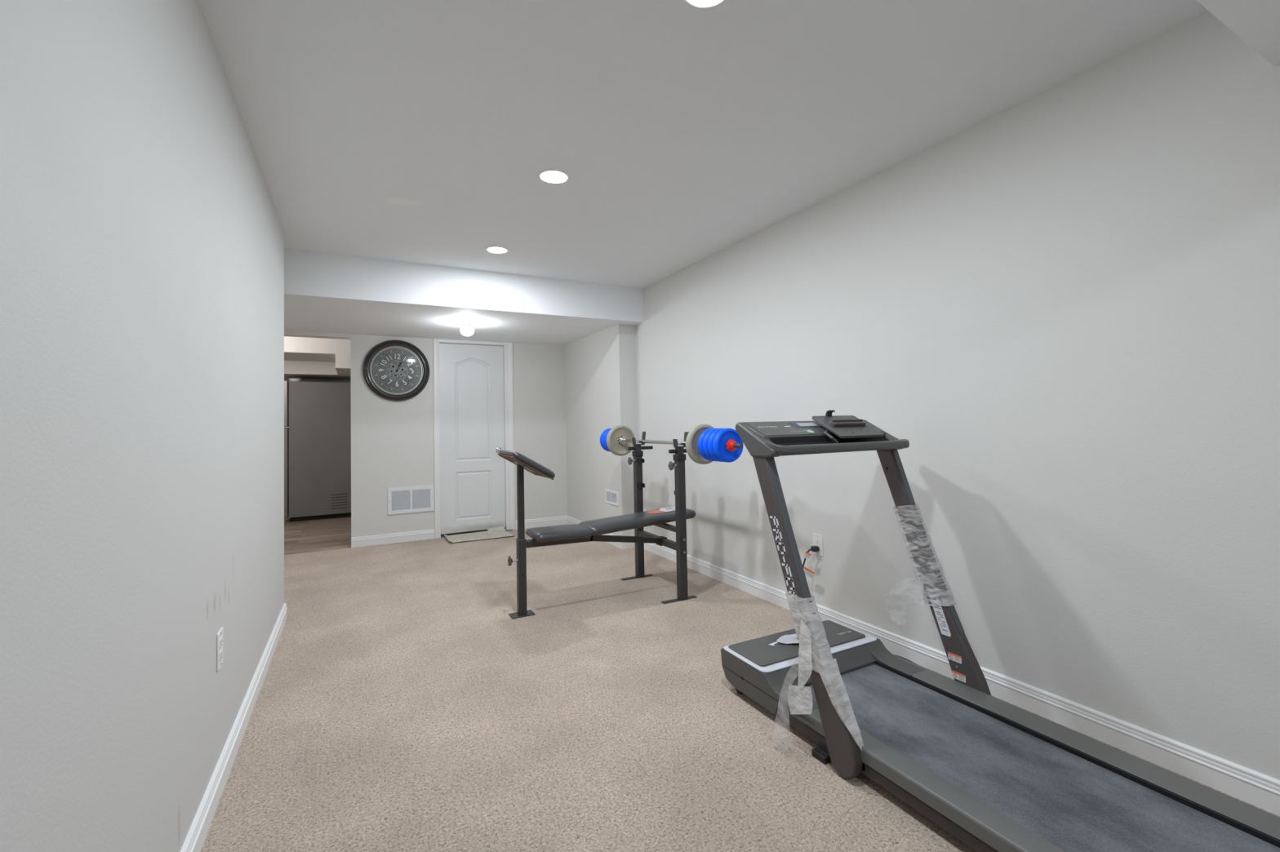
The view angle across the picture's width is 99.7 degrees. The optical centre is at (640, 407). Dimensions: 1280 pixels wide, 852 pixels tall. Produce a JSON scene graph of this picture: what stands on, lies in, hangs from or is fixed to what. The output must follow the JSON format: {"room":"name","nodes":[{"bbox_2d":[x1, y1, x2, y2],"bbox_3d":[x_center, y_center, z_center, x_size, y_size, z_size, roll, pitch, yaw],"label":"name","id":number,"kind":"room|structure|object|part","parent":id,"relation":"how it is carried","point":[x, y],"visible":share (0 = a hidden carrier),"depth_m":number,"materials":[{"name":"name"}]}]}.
{"room":"home gym","nodes":[
{"label":"home gym","id":0,"kind":"room"},
{"bbox_2d":[0,0,284,851],"bbox_3d":[-0.571,-0.027,0.112,0.120,2.360,7.126,0,-2,-28],"label":"wall","id":1,"kind":"structure","parent":0,"point":[142,233],"depth_m":1.03,"materials":[{"name":"paint"}]},
{"bbox_2d":[216,627,223,671],"bbox_3d":[-1.345,0.773,1.729,0.007,0.116,0.072,0,-2,-28],"label":"wall outlet","id":2,"kind":"object","parent":1,"relation":"attached to","point":[220,636],"visible":1,"depth_m":1.72,"materials":[{"name":"white plastic"}]},
{"bbox_2d":[219,636,222,648],"bbox_3d":[-1.343,0.753,1.731,0.002,0.028,0.034,0,-2,-28],"label":"socket","id":3,"kind":"object","parent":2,"relation":"attached to","point":[220,637],"depth_m":1.73,"materials":[{"name":"white plastic"}]},
{"bbox_2d":[219,649,222,660],"bbox_3d":[-1.343,0.793,1.730,0.002,0.028,0.034,0,-2,-28],"label":"socket","id":4,"kind":"object","parent":2,"relation":"attached to","point":[220,651],"depth_m":1.73,"materials":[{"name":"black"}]},
{"bbox_2d":[180,603,287,851],"bbox_3d":[-0.488,1.105,0.110,0.016,0.095,7.126,0,-2,-28],"label":"baseboard","id":5,"kind":"structure","parent":1,"relation":"attached to","point":[194,841],"depth_m":1.80,"materials":[{"name":"white paint"}]},
{"bbox_2d":[287,380,351,382],"bbox_3d":[-4.869,0.228,7.549,3.600,2.450,0.100,0,-2,-28],"label":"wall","id":6,"kind":"structure","parent":0,"point":[287,380],"depth_m":7.67,"materials":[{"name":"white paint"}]},
{"bbox_2d":[284,336,351,381],"bbox_3d":[-4.466,-0.721,6.668,3.500,0.620,1.900,0,-2,-28],"label":"wall","id":7,"kind":"structure","parent":6,"relation":"attached to","point":[305,358],"depth_m":6.27,"materials":[{"name":"white paint"}]},
{"bbox_2d":[284,330,567,537],"bbox_3d":[-2.822,0.167,5.272,4.706,2.360,0.120,0,-2,-28],"label":"wall","id":8,"kind":"structure","parent":0,"point":[393,442],"depth_m":5.50,"materials":[{"name":"white paint"}]},
{"bbox_2d":[351,528,435,547],"bbox_3d":[-2.440,1.295,5.351,0.752,0.095,0.016,0,-2,-28],"label":"baseboard","id":9,"kind":"structure","parent":8,"relation":"attached to","point":[385,539],"depth_m":5.34,"materials":[{"name":"white paint"}]},
{"bbox_2d":[362,340,429,400],"bbox_3d":[-2.436,-0.370,5.404,0.612,0.612,0.043,0,-2,-28],"label":"wall clock","id":10,"kind":"object","parent":8,"relation":"attached to","point":[393,370],"visible":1,"depth_m":5.40,"materials":[{"name":"brown metal"}]},
{"bbox_2d":[387,484,434,515],"bbox_3d":[-2.308,0.929,5.436,0.431,0.263,0.015,0,-2,-28],"label":"air vent","id":11,"kind":"object","parent":8,"relation":"in","point":[408,500],"visible":1,"depth_m":5.43,"materials":[{"name":"white metal"}]},
{"bbox_2d":[284,248,643,345],"bbox_3d":[-2.437,-0.890,4.531,4.706,0.305,1.623,0,-2,-28],"label":"soffit","id":12,"kind":"object","parent":8,"relation":"attached to","point":[324,293],"depth_m":4.35,"materials":[{"name":"white paint"}]},
{"bbox_2d":[460,320,474,336],"bbox_3d":[-1.519,-0.687,4.733,0.116,0.124,0.116,0,-2,-28],"label":"light","id":13,"kind":"object","parent":12,"relation":"attached to","point":[467,329],"visible":1,"depth_m":4.69,"materials":[{"name":"white plastic"}]},
{"bbox_3d":[-1.519,-0.667,4.733,0.116,0.084,0.116,0,-2,-28],"label":"bulb","id":14,"kind":"part","parent":13,"relation":"part of","materials":[{"name":"white glass"}]},
{"bbox_2d":[433,338,515,538],"bbox_3d":[-1.781,0.315,5.789,0.825,2.054,0.162,0,-2,-28],"label":"door","id":15,"kind":"structure","parent":8,"relation":"in","point":[473,403],"depth_m":5.77,"materials":[{"name":"white paint"}]},
{"bbox_3d":[-1.529,0.468,5.864,0.064,0.064,0.070,0,-2,-28],"label":"knob","id":16,"kind":"part","parent":15,"relation":"part of","materials":[{"name":"silver metal"}]},
{"bbox_2d":[515,515,566,529],"bbox_3d":[-1.105,1.290,6.053,0.604,0.095,0.016,0,-2,-28],"label":"baseboard","id":17,"kind":"structure","parent":8,"relation":"attached to","point":[554,521],"depth_m":6.06,"materials":[{"name":"white paint"}]},
{"bbox_2d":[564,324,637,536],"bbox_3d":[-0.445,0.284,5.623,0.172,2.055,1.460,0,-2,-28],"label":"wall","id":18,"kind":"structure","parent":0,"point":[601,380],"depth_m":5.37,"materials":[{"name":"white paint"}]},
{"bbox_2d":[566,515,623,549],"bbox_3d":[-0.507,1.264,5.545,0.016,0.095,1.472,0,-2,-28],"label":"baseboard","id":19,"kind":"structure","parent":18,"relation":"attached to","point":[570,521],"depth_m":5.23,"materials":[{"name":"white paint"}]},
{"bbox_2d":[604,488,618,506],"bbox_3d":[-0.275,0.852,5.106,0.012,0.132,0.294,0,-2,-28],"label":"air vent","id":20,"kind":"object","parent":18,"relation":"in","point":[611,497],"visible":1,"depth_m":5.10,"materials":[{"name":"white metal"}]},
{"bbox_2d":[622,542,635,549],"bbox_3d":[-0.083,1.238,4.941,0.172,0.095,0.016,0,-2,-28],"label":"baseboard","id":21,"kind":"structure","parent":18,"relation":"attached to","point":[626,545],"depth_m":4.92,"materials":[{"name":"white paint"}]},
{"bbox_2d":[198,0,1208,288],"bbox_3d":[-0.673,-1.221,1.300,4.826,0.100,9.242,0,-2,-28],"label":"ceiling","id":22,"kind":"structure","parent":0,"point":[415,131],"depth_m":2.06,"materials":[{"name":"white paint"}]},
{"bbox_2d":[484,245,509,253],"bbox_3d":[-0.995,-1.089,3.744,0.168,0.008,0.168,0,-2,-28],"label":"recessed light","id":23,"kind":"object","parent":22,"relation":"in","point":[491,249],"visible":1,"depth_m":3.73,"materials":[{"name":"white plastic"}]},
{"bbox_2d":[488,247,506,253],"bbox_3d":[-0.995,-1.088,3.744,0.121,0.004,0.121,0,-2,-28],"label":"diffuser","id":24,"kind":"object","parent":23,"relation":"attached to","point":[491,250],"depth_m":3.73,"materials":[{"name":"white plastic"}]},
{"bbox_2d":[536,168,571,184],"bbox_3d":[-0.426,-1.132,2.654,0.168,0.008,0.168,0,-2,-28],"label":"recessed light","id":25,"kind":"object","parent":22,"relation":"in","point":[548,175],"visible":1,"depth_m":2.64,"materials":[{"name":"white plastic"}]},
{"bbox_2d":[541,171,566,182],"bbox_3d":[-0.426,-1.131,2.654,0.121,0.004,0.121,0,-2,-28],"label":"diffuser","id":26,"kind":"object","parent":25,"relation":"attached to","point":[546,176],"depth_m":2.65,"materials":[{"name":"white plastic"}]},
{"bbox_2d":[680,0,728,9],"bbox_3d":[0.186,-1.177,1.517,0.168,0.008,0.168,0,-2,-28],"label":"recessed light","id":27,"kind":"object","parent":22,"relation":"in","point":[695,4],"visible":1,"depth_m":1.57,"materials":[{"name":"white plastic"}]},
{"bbox_2d":[690,0,719,4],"bbox_3d":[0.187,-1.176,1.517,0.121,0.004,0.121,0,-2,-28],"label":"diffuser","id":28,"kind":"object","parent":27,"relation":"attached to","point":[692,2],"depth_m":1.57,"materials":[{"name":"white"}]},
{"bbox_2d":[200,515,1279,851],"bbox_3d":[-1.402,1.289,2.491,5.026,0.100,12.200,0,-2,-28],"label":"floor","id":29,"kind":"structure","parent":0,"point":[401,705],"depth_m":2.06,"materials":[{"name":"beige carpet"}]},
{"bbox_2d":[284,380,351,521],"bbox_3d":[-4.259,0.553,7.162,0.864,1.755,0.740,0,-2,-28],"label":"refrigerator","id":30,"kind":"object","parent":29,"relation":"on","point":[317,415],"visible":0.78,"depth_m":6.84,"materials":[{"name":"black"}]},
{"bbox_3d":[-4.581,-0.036,7.021,0.060,0.575,0.730,0,-2,-28],"label":"freezer door","id":31,"kind":"part","parent":30,"relation":"part of","materials":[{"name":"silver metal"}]},
{"bbox_2d":[288,377,301,381],"bbox_3d":[-4.368,-0.344,6.829,0.138,0.041,0.138,0,-2,-28],"label":"plastic tub","id":32,"kind":"object","parent":30,"relation":"on","point":[291,379],"visible":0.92,"depth_m":6.78,"materials":[{"name":"white plastic"}]},
{"bbox_2d":[444,526,514,543],"bbox_3d":[-1.660,1.305,5.550,0.637,0.054,0.362,0,-2,-28],"label":"door mat","id":33,"kind":"object","parent":29,"relation":"on","point":[495,532],"visible":1,"depth_m":5.56,"materials":[{"name":"brown fabric"}]},
{"bbox_2d":[497,431,697,619],"bbox_3d":[-0.253,0.710,3.560,1.291,1.076,0.662,0,-2,-28],"label":"weight bench","id":34,"kind":"object","parent":29,"relation":"on","point":[593,530],"visible":0.99,"depth_m":3.47,"materials":[{"name":"black vinyl"},{"name":"black metal"}]},
{"bbox_3d":[-0.780,0.920,3.232,0.025,0.059,0.058,0,-2,-28],"label":"knob","id":35,"kind":"part","parent":34,"relation":"part of","materials":[{"name":"grey plastic"}]},
{"bbox_3d":[-0.726,0.596,3.270,0.036,0.505,0.037,0,-2,-28],"label":"arm pad post","id":36,"kind":"part","parent":34,"relation":"part of","materials":[{"name":"black metal"}]},
{"bbox_3d":[-0.718,1.019,3.257,0.048,0.451,0.050,0,-2,-28],"label":"leg","id":37,"kind":"part","parent":34,"relation":"part of","materials":[{"name":"black metal"}]},
{"bbox_3d":[-0.715,1.245,3.251,0.140,0.006,0.090,0,-2,-28],"label":"plate","id":38,"kind":"part","parent":34,"relation":"part of","materials":[{"name":"black metal"}]},
{"bbox_3d":[-0.709,0.365,3.300,0.115,0.070,0.100,0,-2,-28],"label":"mounting plate","id":39,"kind":"part","parent":34,"relation":"part of","materials":[{"name":"black metal"}]},
{"bbox_3d":[-0.077,0.397,3.999,0.025,0.059,0.058,0,-2,-28],"label":"knob","id":40,"kind":"part","parent":34,"relation":"part of","materials":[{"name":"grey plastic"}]},
{"bbox_3d":[-0.027,1.254,3.992,0.250,0.005,0.040,0,-2,-28],"label":"foot plate","id":41,"kind":"part","parent":34,"relation":"part of","materials":[{"name":"black metal"}]},
{"bbox_3d":[-0.023,0.315,4.031,0.042,0.084,0.042,0,-2,-28],"label":"post","id":42,"kind":"part","parent":34,"relation":"part of","materials":[{"name":"black metal"}]},
{"bbox_3d":[-0.013,0.807,4.016,0.052,0.891,0.052,0,-2,-28],"label":"rack post","id":43,"kind":"part","parent":34,"relation":"part of","materials":[{"name":"black metal"}]},
{"bbox_3d":[0.198,0.377,3.475,0.025,0.059,0.058,0,-2,-28],"label":"knob","id":44,"kind":"part","parent":34,"relation":"part of","materials":[{"name":"grey plastic"}]},
{"bbox_3d":[0.248,1.233,3.468,0.250,0.005,0.040,0,-2,-28],"label":"foot plate","id":45,"kind":"part","parent":34,"relation":"part of","materials":[{"name":"black metal"}]},
{"bbox_3d":[0.252,0.294,3.507,0.042,0.084,0.042,0,-2,-28],"label":"post","id":46,"kind":"part","parent":34,"relation":"part of","materials":[{"name":"black metal"}]},
{"bbox_2d":[618,436,742,448],"bbox_3d":[0.125,0.242,3.774,0.060,0.060,1.840,0,-2,-28],"label":"barbell","id":47,"kind":"object","parent":34,"relation":"on","point":[622,440],"visible":0.45,"depth_m":3.78,"materials":[{"name":"grey metal"}]},
{"bbox_2d":[600,428,610,452],"bbox_3d":[-0.246,0.270,4.481,0.194,0.194,0.042,0,-2,-28],"label":"weight plate","id":48,"kind":"object","parent":47,"relation":"on","point":[604,431],"visible":0.24,"depth_m":4.43,"materials":[{"name":"blue plastic"}]},
{"bbox_2d":[601,428,611,451],"bbox_3d":[-0.225,0.269,4.441,0.194,0.194,0.042,0,-2,-28],"label":"weight plate","id":49,"kind":"object","parent":47,"relation":"on","point":[606,431],"visible":0.13,"depth_m":4.40,"materials":[{"name":"blue plastic"}]},
{"bbox_2d":[604,429,610,450],"bbox_3d":[-0.204,0.267,4.401,0.194,0.194,0.042,0,-2,-28],"label":"weight plate","id":50,"kind":"object","parent":47,"relation":"on","point":[606,433],"visible":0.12,"depth_m":4.35,"materials":[{"name":"blue plastic"}]},
{"bbox_2d":[606,425,635,456],"bbox_3d":[-0.158,0.264,4.312,0.244,0.244,0.048,0,-2,-28],"label":"weight plate","id":51,"kind":"object","parent":47,"relation":"on","point":[613,437],"visible":0.83,"depth_m":4.29,"materials":[{"name":"beige plastic"}]},
{"bbox_2d":[685,424,714,464],"bbox_3d":[0.383,0.223,3.283,0.244,0.244,0.048,0,-2,-28],"label":"weight plate","id":52,"kind":"object","parent":47,"relation":"on","point":[691,441],"visible":0.41,"depth_m":3.24,"materials":[{"name":"beige plastic"}]},
{"bbox_2d":[697,428,712,461],"bbox_3d":[0.427,0.220,3.199,0.194,0.194,0.044,0,-2,-28],"label":"weight plate","id":53,"kind":"object","parent":47,"relation":"on","point":[704,433],"visible":0.19,"depth_m":3.15,"materials":[{"name":"blue plastic"}]},
{"bbox_2d":[702,428,717,461],"bbox_3d":[0.450,0.218,3.155,0.194,0.194,0.044,0,-2,-28],"label":"weight plate","id":54,"kind":"object","parent":47,"relation":"on","point":[705,440],"visible":0.21,"depth_m":3.11,"materials":[{"name":"blue plastic"}]},
{"bbox_2d":[707,428,723,462],"bbox_3d":[0.473,0.216,3.111,0.194,0.194,0.044,0,-2,-28],"label":"weight plate","id":55,"kind":"object","parent":47,"relation":"on","point":[713,433],"visible":0.27,"depth_m":3.07,"materials":[{"name":"blue plastic"}]},
{"bbox_2d":[712,428,743,462],"bbox_3d":[0.497,0.215,3.067,0.194,0.194,0.044,0,-2,-28],"label":"weight plate","id":56,"kind":"object","parent":47,"relation":"on","point":[722,437],"visible":0.77,"depth_m":3.04,"materials":[{"name":"blue plastic"}]},
{"bbox_2d":[725,439,736,451],"bbox_3d":[0.517,0.213,3.029,0.068,0.068,0.038,0,-2,-28],"label":"spin collar","id":57,"kind":"object","parent":47,"relation":"attached to","point":[729,444],"visible":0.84,"depth_m":3.02,"materials":[{"name":"red plastic"}]},
{"bbox_3d":[0.262,0.786,3.493,0.052,0.891,0.052,0,-2,-28],"label":"rack post","id":58,"kind":"part","parent":34,"relation":"part of","materials":[{"name":"black metal"}]},
{"bbox_3d":[0.278,0.890,3.466,0.024,0.120,0.003,0,-2,-28],"label":"bolt plate","id":59,"kind":"part","parent":34,"relation":"part of","materials":[{"name":"black metal"}]},
{"bbox_2d":[802,546,916,664],"bbox_3d":[1.032,0.983,2.705,0.224,0.425,0.800,0,-2,-24],"label":"power cord","id":60,"kind":"object","parent":29,"relation":"on","point":[808,573],"visible":0.37,"depth_m":3.03,"materials":[{"name":"black plastic"}]},
{"bbox_2d":[720,410,1279,851],"bbox_3d":[1.069,0.578,1.678,0.748,1.180,1.856,0,-2,-28],"label":"treadmill","id":61,"kind":"object","parent":29,"relation":"on","point":[996,775],"visible":0.98,"depth_m":1.70,"materials":[{"name":"grey metal"}]},
{"bbox_2d":[776,634,799,644],"bbox_3d":[0.683,1.014,2.350,0.186,0.014,0.130,-1,-2,-3],"label":"paper tag","id":62,"kind":"object","parent":61,"relation":"on","point":[793,638],"visible":0.56,"depth_m":2.36,"materials":[{"name":"grey paper"}]},
{"bbox_3d":[0.747,0.083,2.283,0.671,0.054,0.122,0,-2,-28],"label":"display panel","id":63,"kind":"part","parent":61,"relation":"part of","materials":[{"name":"black plastic"}]},
{"bbox_2d":[777,591,863,751],"bbox_3d":[0.576,0.912,1.797,0.127,0.521,0.312,0,-2,-28],"label":"plastic wrap","id":64,"kind":"object","parent":61,"relation":"hanging from","point":[815,654],"visible":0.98,"depth_m":1.81,"materials":[{"name":"clear plastic film"}]},
{"bbox_2d":[720,619,924,724],"bbox_3d":[0.760,1.085,2.241,0.657,0.141,0.536,0,-2,-28],"label":"hood","id":65,"kind":"object","parent":61,"relation":"attached to","point":[762,668],"depth_m":2.19,"materials":[{"name":"black plastic"}]},
{"bbox_3d":[0.767,0.117,2.199,0.043,0.060,0.090,-1,-2,-4],"label":"holder arm","id":66,"kind":"part","parent":61,"relation":"part of","materials":[{"name":"grey metal"}]},
{"bbox_3d":[1.137,1.113,1.542,0.656,0.038,1.450,0,-2,-28],"label":"deck frame","id":67,"kind":"part","parent":61,"relation":"part of","materials":[{"name":"grey"}]},
{"bbox_2d":[888,503,955,622],"bbox_3d":[1.151,0.674,2.235,0.099,0.532,0.252,0,-2,-28],"label":"plastic wrap","id":68,"kind":"object","parent":61,"relation":"attached to","point":[948,602],"visible":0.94,"depth_m":2.22,"materials":[{"name":"white"}]},
{"bbox_3d":[0.869,1.072,1.426,0.082,0.045,1.490,0,-2,-28],"label":"foot rail","id":69,"kind":"part","parent":61,"relation":"part of","materials":[{"name":"grey"}]},
{"bbox_2d":[931,597,947,631],"bbox_3d":[1.191,0.818,2.157,0.001,0.131,0.070,0,-2,-28],"label":"print","id":70,"kind":"object","parent":61,"relation":"attached to","point":[940,613],"depth_m":2.15,"materials":[{"name":"grey paper"}]},
{"bbox_3d":[1.379,1.070,1.694,0.110,0.045,1.490,0,-2,-28],"label":"foot rail","id":71,"kind":"part","parent":61,"relation":"part of","materials":[{"name":"grey"}]},
{"bbox_2d":[635,11,1279,780],"bbox_3d":[1.433,0.000,2.359,0.120,2.360,9.242,0,-2,-28],"label":"wall","id":72,"kind":"structure","parent":0,"point":[1064,305],"depth_m":2.03,"materials":[{"name":"white paint"}]},
{"bbox_2d":[813,533,823,556],"bbox_3d":[1.001,0.776,3.052,0.007,0.116,0.072,0,-2,-28],"label":"wall outlet","id":73,"kind":"object","parent":72,"relation":"attached to","point":[817,539],"visible":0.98,"depth_m":3.04,"materials":[{"name":"white plastic"}]},
{"bbox_2d":[814,538,819,544],"bbox_3d":[0.998,0.756,3.051,0.002,0.028,0.034,0,-2,-28],"label":"socket","id":74,"kind":"object","parent":73,"relation":"attached to","point":[816,540],"depth_m":3.05,"materials":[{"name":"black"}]},
{"bbox_2d":[644,542,1279,816],"bbox_3d":[1.762,1.104,1.595,0.016,0.095,7.662,0,-2,-28],"label":"baseboard","id":75,"kind":"structure","parent":72,"relation":"attached to","point":[1262,791],"depth_m":1.94,"materials":[{"name":"white paint"}]},
{"bbox_2d":[1196,0,1279,66],"bbox_3d":[0.852,-1.104,0.427,2.699,0.244,1.088,0,-2,-28],"label":"soffit","id":76,"kind":"object","parent":72,"relation":"attached to","point":[1256,22],"depth_m":1.35,"materials":[{"name":"white paint"}]}
]}

